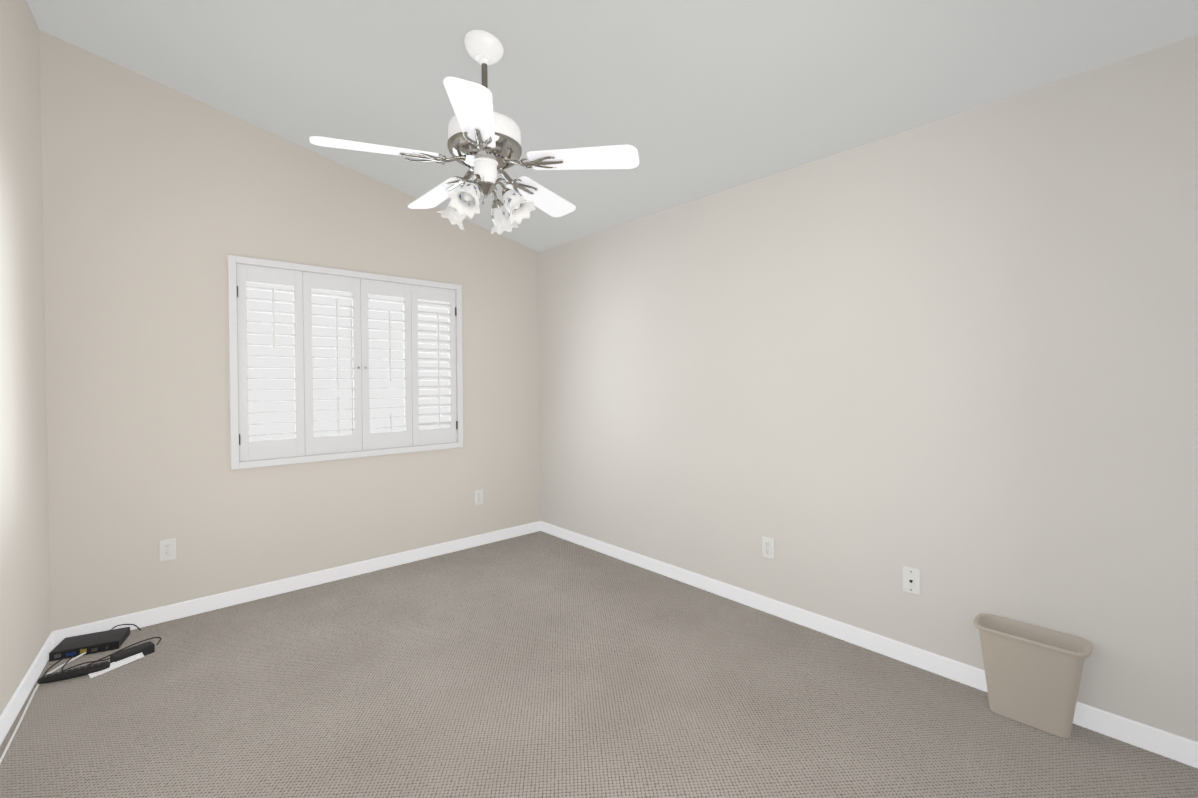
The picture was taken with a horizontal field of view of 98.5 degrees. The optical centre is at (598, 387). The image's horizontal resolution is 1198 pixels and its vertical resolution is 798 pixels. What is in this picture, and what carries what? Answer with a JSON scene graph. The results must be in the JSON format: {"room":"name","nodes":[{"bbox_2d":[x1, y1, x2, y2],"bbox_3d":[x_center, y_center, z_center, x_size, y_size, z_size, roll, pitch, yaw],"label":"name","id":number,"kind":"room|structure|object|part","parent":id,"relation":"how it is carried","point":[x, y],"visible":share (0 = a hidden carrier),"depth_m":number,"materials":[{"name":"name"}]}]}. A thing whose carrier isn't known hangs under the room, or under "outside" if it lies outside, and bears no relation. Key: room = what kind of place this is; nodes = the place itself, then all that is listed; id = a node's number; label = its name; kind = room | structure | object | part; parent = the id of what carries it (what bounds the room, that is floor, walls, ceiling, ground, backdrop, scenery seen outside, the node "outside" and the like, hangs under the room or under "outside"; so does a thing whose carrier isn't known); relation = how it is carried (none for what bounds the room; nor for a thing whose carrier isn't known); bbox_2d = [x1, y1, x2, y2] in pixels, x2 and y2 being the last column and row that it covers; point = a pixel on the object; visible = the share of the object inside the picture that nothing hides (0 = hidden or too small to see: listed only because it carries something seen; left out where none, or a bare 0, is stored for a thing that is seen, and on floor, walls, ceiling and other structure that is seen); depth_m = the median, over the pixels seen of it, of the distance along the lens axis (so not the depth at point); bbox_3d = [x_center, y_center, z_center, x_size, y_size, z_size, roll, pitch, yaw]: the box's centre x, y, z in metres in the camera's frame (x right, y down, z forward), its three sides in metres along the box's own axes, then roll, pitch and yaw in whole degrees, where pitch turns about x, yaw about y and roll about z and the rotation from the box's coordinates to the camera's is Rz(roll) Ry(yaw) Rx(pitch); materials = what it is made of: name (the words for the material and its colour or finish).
{"room":"empty bedroom","nodes":[
{"label":"empty bedroom","id":0,"kind":"room"},
{"bbox_2d":[0,0,50,714],"bbox_3d":[-1.257,-0.289,0.512,0.140,3.193,5.400,-1,1,-38],"label":"wall","id":1,"kind":"structure","parent":0,"point":[25,615],"depth_m":2.21,"materials":[{"name":"paint"}]},
{"bbox_2d":[0,632,54,744],"bbox_3d":[-1.369,1.263,0.816,0.013,0.085,4.400,-1,1,-38],"label":"baseboard","id":2,"kind":"structure","parent":1,"relation":"attached to","point":[11,710],"depth_m":2.13,"materials":[{"name":"white wood"}]},
{"bbox_2d":[39,29,540,631],"bbox_3d":[-1.752,-0.303,3.506,3.460,3.156,0.140,-1,1,-42],"label":"wall","id":3,"kind":"structure","parent":0,"point":[161,201],"depth_m":2.94,"materials":[{"name":"paint"}]},
{"bbox_2d":[159,538,176,561],"bbox_3d":[-2.380,0.898,2.849,0.072,0.116,0.009,-1,1,-42],"label":"electrical outlet","id":4,"kind":"object","parent":3,"relation":"attached to","point":[167,549],"visible":1,"depth_m":2.85,"materials":[{"name":"white plastic"}]},
{"bbox_2d":[52,521,539,646],"bbox_3d":[-1.609,1.232,3.541,2.961,0.085,0.013,-1,1,-42],"label":"baseboard","id":5,"kind":"structure","parent":3,"relation":"attached to","point":[145,618],"depth_m":3.20,"materials":[{"name":"white wood"}]},
{"bbox_2d":[227,255,462,469],"bbox_3d":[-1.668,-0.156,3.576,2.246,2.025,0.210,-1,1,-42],"label":"window shutters","id":6,"kind":"object","parent":3,"relation":"attached to","point":[326,363],"visible":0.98,"depth_m":3.50,"materials":[{"name":"white wood"}]},
{"bbox_3d":[-1.694,-0.156,3.606,1.446,1.224,0.020,-1,1,-42],"label":"outside sash","id":7,"kind":"part","parent":6,"relation":"part of","materials":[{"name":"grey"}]},
{"bbox_2d":[475,490,482,504],"bbox_3d":[-0.959,0.879,4.126,0.072,0.116,0.009,-1,1,-42],"label":"electrical outlet","id":8,"kind":"object","parent":3,"relation":"attached to","point":[478,497],"visible":1,"depth_m":4.12,"materials":[{"name":"white plastic"}]},
{"bbox_2d":[0,531,1197,797],"bbox_3d":[-0.291,1.341,1.373,4.500,0.100,5.600,-1,1,-42],"label":"floor","id":9,"kind":"structure","parent":0,"point":[538,665],"depth_m":2.06,"materials":[{"name":"carpet"}]},
{"bbox_2d":[0,652,85,763],"bbox_3d":[-1.742,1.289,1.453,0.296,0.021,2.503,-1,1,-42],"label":"cable","id":10,"kind":"object","parent":9,"relation":"on","point":[15,730],"visible":0.85,"depth_m":2.04,"materials":[{"name":"white plastic"}]},
{"bbox_2d":[37,661,109,683],"bbox_3d":[-2.343,1.274,2.305,0.235,0.038,0.075,-1,1,-33],"label":"power strip","id":11,"kind":"object","parent":9,"relation":"on","point":[70,673],"depth_m":2.29,"materials":[{"name":"black plastic"}]},
{"bbox_3d":[-2.345,1.258,2.302,0.174,0.006,0.027,-1,1,-33],"label":"cable box remote buttons","id":12,"kind":"part","parent":11,"relation":"part of","materials":[{"name":"black plastic"}]},
{"bbox_2d":[49,627,129,661],"bbox_3d":[-2.513,1.269,2.555,0.250,0.046,0.170,-1,1,-28],"label":"cable box","id":13,"kind":"object","parent":9,"relation":"on","point":[113,639],"visible":1,"depth_m":2.53,"materials":[{"name":"black plastic"}]},
{"bbox_2d":[54,646,108,658],"bbox_3d":[-2.477,1.268,2.471,0.196,0.022,0.012,-1,1,-27],"label":"ports","id":14,"kind":"object","parent":13,"relation":"attached to","point":[74,653],"visible":1,"depth_m":2.47,"materials":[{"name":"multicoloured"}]},
{"bbox_2d":[44,624,161,674],"bbox_3d":[-2.410,1.267,2.526,0.408,0.047,0.398,-1,1,-42],"label":"cables","id":15,"kind":"object","parent":9,"relation":"on","point":[92,662],"visible":0.77,"depth_m":2.43,"materials":[{"name":"black plastic"}]},
{"bbox_2d":[88,652,143,677],"bbox_3d":[-2.229,1.280,2.384,0.038,0.001,0.190,31,19,24],"label":"tag","id":16,"kind":"object","parent":9,"relation":"on","point":[114,665],"visible":0.86,"depth_m":2.39,"materials":[{"name":"white paper"}]},
{"bbox_2d":[110,641,154,662],"bbox_3d":[-2.228,1.270,2.466,0.062,0.042,0.150,0,1,32],"label":"adapter","id":17,"kind":"object","parent":9,"relation":"on","point":[146,648],"visible":0.9,"depth_m":2.46,"materials":[{"name":"black plastic"}]},
{"bbox_2d":[973,613,1092,737],"bbox_3d":[1.650,1.104,1.977,0.170,0.335,0.345,-1,1,-44],"label":"waste bin","id":18,"kind":"object","parent":9,"relation":"on","point":[1033,674],"visible":0.98,"depth_m":1.94,"materials":[{"name":"beige plastic"}]},
{"bbox_2d":[26,0,1197,251],"bbox_3d":[-0.313,-1.675,1.302,4.650,1.197,5.750,-1,1,-42],"label":"ceiling","id":19,"kind":"structure","parent":0,"point":[690,100],"depth_m":2.30,"materials":[{"name":"paint"}]},
{"bbox_2d":[464,30,503,64],"bbox_3d":[-0.496,-1.431,2.204,0.166,0.066,0.166,14,-9,-41],"label":"fan canopy","id":20,"kind":"object","parent":19,"relation":"attached to","point":[480,44],"visible":0.88,"depth_m":2.16,"materials":[{"name":"white metal"}]},
{"bbox_2d":[479,57,489,65],"bbox_3d":[-0.491,-1.398,2.209,0.048,0.040,0.047,-1,1,-42],"label":"ball","id":21,"kind":"object","parent":20,"relation":"in","point":[484,60],"visible":0.71,"depth_m":2.19,"materials":[{"name":"white metal"}]},
{"bbox_2d":[481,63,487,88],"bbox_3d":[-0.490,-1.280,2.210,0.025,0.249,0.025,-1,1,-42],"label":"rod","id":22,"kind":"object","parent":21,"relation":"hanging from","point":[484,72],"visible":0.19,"depth_m":2.20,"materials":[{"name":"grey metal"}]},
{"bbox_2d":[539,35,1197,741],"bbox_3d":[1.203,0.025,2.708,0.140,2.480,5.000,-1,1,-42],"label":"wall","id":23,"kind":"structure","parent":0,"point":[953,359],"depth_m":2.29,"materials":[{"name":"paint"}]},
{"bbox_2d":[762,536,773,558],"bbox_3d":[0.949,0.901,2.897,0.009,0.116,0.072,-1,1,-42],"label":"duplex electrical outlet","id":24,"kind":"object","parent":23,"relation":"attached to","point":[767,547],"visible":1,"depth_m":2.89,"materials":[{"name":"white plastic"}]},
{"bbox_2d":[540,521,1197,767],"bbox_3d":[0.755,1.221,3.115,0.013,0.085,3.808,-1,1,-42],"label":"baseboard","id":25,"kind":"structure","parent":23,"relation":"attached to","point":[1157,741],"depth_m":2.43,"materials":[{"name":"white wood"}]},
{"bbox_2d":[903,566,919,594],"bbox_3d":[1.429,0.884,2.362,0.008,0.116,0.072,-1,1,-42],"label":"phone jack","id":26,"kind":"object","parent":23,"relation":"attached to","point":[911,580],"visible":1,"depth_m":2.36,"materials":[{"name":"white plastic"}]},
{"bbox_3d":[-0.489,-1.161,2.212,0.060,0.059,0.060,-1,1,-42],"label":"coupling","id":27,"kind":"object","parent":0,"visible":0},
{"bbox_2d":[309,76,638,218],"bbox_3d":[-0.515,-0.938,2.242,1.302,0.395,1.249,-1,1,-42],"label":"ceiling fan","id":28,"kind":"object","parent":27,"relation":"hanging from","point":[506,125],"depth_m":2.12,"materials":[{"name":"white wood"}]},
{"bbox_3d":[-0.878,-0.938,2.034,0.461,0.052,0.148,-1,1,-27],"label":"fan blade","id":29,"kind":"part","parent":28,"relation":"part of","materials":[{"name":"white wood"}]},
{"bbox_3d":[-0.682,-0.953,2.124,0.260,0.042,0.110,-1,1,-27],"label":"fan blade bracket","id":30,"kind":"part","parent":28,"relation":"part of","materials":[{"name":"silver metal"}]},
{"bbox_3d":[-0.779,-0.945,2.530,0.148,0.052,0.461,-1,1,-45],"label":"fan blade","id":31,"kind":"part","parent":28,"relation":"part of","materials":[{"name":"white wood"}]},
{"bbox_3d":[-0.640,-0.956,2.365,0.109,0.041,0.261,-1,1,-39],"label":"fan blade bracket","id":32,"kind":"part","parent":28,"relation":"part of","materials":[{"name":"silver metal"}]},
{"bbox_2d":[463,192,472,200],"bbox_3d":[-0.525,-0.783,2.091,0.041,0.072,0.042,0,-37,17],"label":"bulb","id":33,"kind":"object","parent":28,"relation":"attached to","point":[467,196],"visible":0.44,"depth_m":2.07,"materials":[{"name":"white glass"}]},
{"bbox_3d":[-0.436,-0.938,1.788,0.148,0.052,0.461,0,1,-9],"label":"fan blade","id":34,"kind":"part","parent":28,"relation":"part of","materials":[{"name":"white wood"}]},
{"bbox_3d":[-0.458,-0.953,2.002,0.108,0.041,0.260,0,1,-6],"label":"fan blade bracket","id":35,"kind":"part","parent":28,"relation":"part of","materials":[{"name":"silver metal"}]},
{"bbox_3d":[-0.504,-0.840,2.134,0.056,0.095,0.105,0,1,33],"label":"fan light arm","id":36,"kind":"part","parent":28,"relation":"part of"},
{"bbox_3d":[-0.488,-0.998,2.214,0.312,0.069,0.312,-1,1,-42],"label":"fan motor bowl","id":37,"kind":"part","parent":28,"relation":"part of","materials":[{"name":"silver metal"}]},
{"bbox_3d":[-0.487,-0.917,2.215,0.112,0.100,0.112,-1,1,-42],"label":"fan switch housing","id":38,"kind":"part","parent":28,"relation":"part of","materials":[{"name":"white metal"}]},
{"bbox_2d":[462,152,508,168],"bbox_3d":[-0.488,-0.983,2.214,0.288,0.039,0.287,-1,1,-42],"label":"vents","id":39,"kind":"object","parent":28,"relation":"attached to","point":[489,153],"visible":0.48,"depth_m":2.15,"materials":[{"name":"black"}]},
{"bbox_3d":[-0.487,-0.841,2.216,0.092,0.056,0.092,-1,1,-42],"label":"fan light fitter","id":40,"kind":"part","parent":28,"relation":"part of","materials":[{"name":"silver metal"}]},
{"bbox_2d":[437,183,535,234],"bbox_3d":[-0.486,-0.761,2.216,0.368,0.146,0.368,-1,1,-28],"label":"shades","id":41,"kind":"object","parent":28,"relation":"attached to","point":[508,216],"visible":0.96,"depth_m":2.17,"materials":[{"name":"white glass"}]},
{"bbox_3d":[-0.620,-0.774,2.257,0.138,0.113,0.138,39,11,13],"label":"lamp shade","id":42,"kind":"part","parent":41,"relation":"part of","materials":[{"name":"white glass"}]},
{"bbox_3d":[-0.528,-0.772,2.083,0.138,0.113,0.138,0,-37,17],"label":"lamp shade","id":43,"kind":"part","parent":41,"relation":"part of","materials":[{"name":"white glass"}]},
{"bbox_3d":[-0.446,-0.776,2.350,0.138,0.113,0.138,0,39,17],"label":"lamp shade","id":44,"kind":"part","parent":41,"relation":"part of","materials":[{"name":"white glass"}]},
{"bbox_3d":[-0.353,-0.775,2.175,0.138,0.113,0.138,-40,-10,14],"label":"lamp shade","id":45,"kind":"part","parent":41,"relation":"part of","materials":[{"name":"white glass"}]},
{"bbox_3d":[-0.476,-0.814,2.213,0.008,0.147,0.126,0,1,8],"label":"fan pull chains","id":46,"kind":"part","parent":28,"relation":"part of","materials":[{"name":"silver metal"}]},
{"bbox_3d":[-0.406,-0.842,2.198,0.105,0.095,0.056,0,1,33],"label":"fan light arm","id":47,"kind":"part","parent":28,"relation":"part of"},
{"bbox_3d":[-0.391,-0.958,2.405,0.111,0.042,0.260,0,1,33],"label":"fan blade bracket","id":48,"kind":"part","parent":28,"relation":"part of","materials":[{"name":"silver metal"}]},
{"bbox_3d":[-0.277,-0.955,2.172,0.260,0.039,0.108,0,1,9],"label":"fan blade bracket","id":49,"kind":"part","parent":28,"relation":"part of","materials":[{"name":"silver metal"}]},
{"bbox_3d":[-0.277,-0.949,2.589,0.148,0.052,0.461,0,1,27],"label":"fan blade","id":50,"kind":"part","parent":28,"relation":"part of","materials":[{"name":"white wood"}]},
{"bbox_3d":[-0.066,-0.945,2.131,0.461,0.052,0.148,0,1,9],"label":"fan blade","id":51,"kind":"part","parent":28,"relation":"part of","materials":[{"name":"white wood"}]}
]}

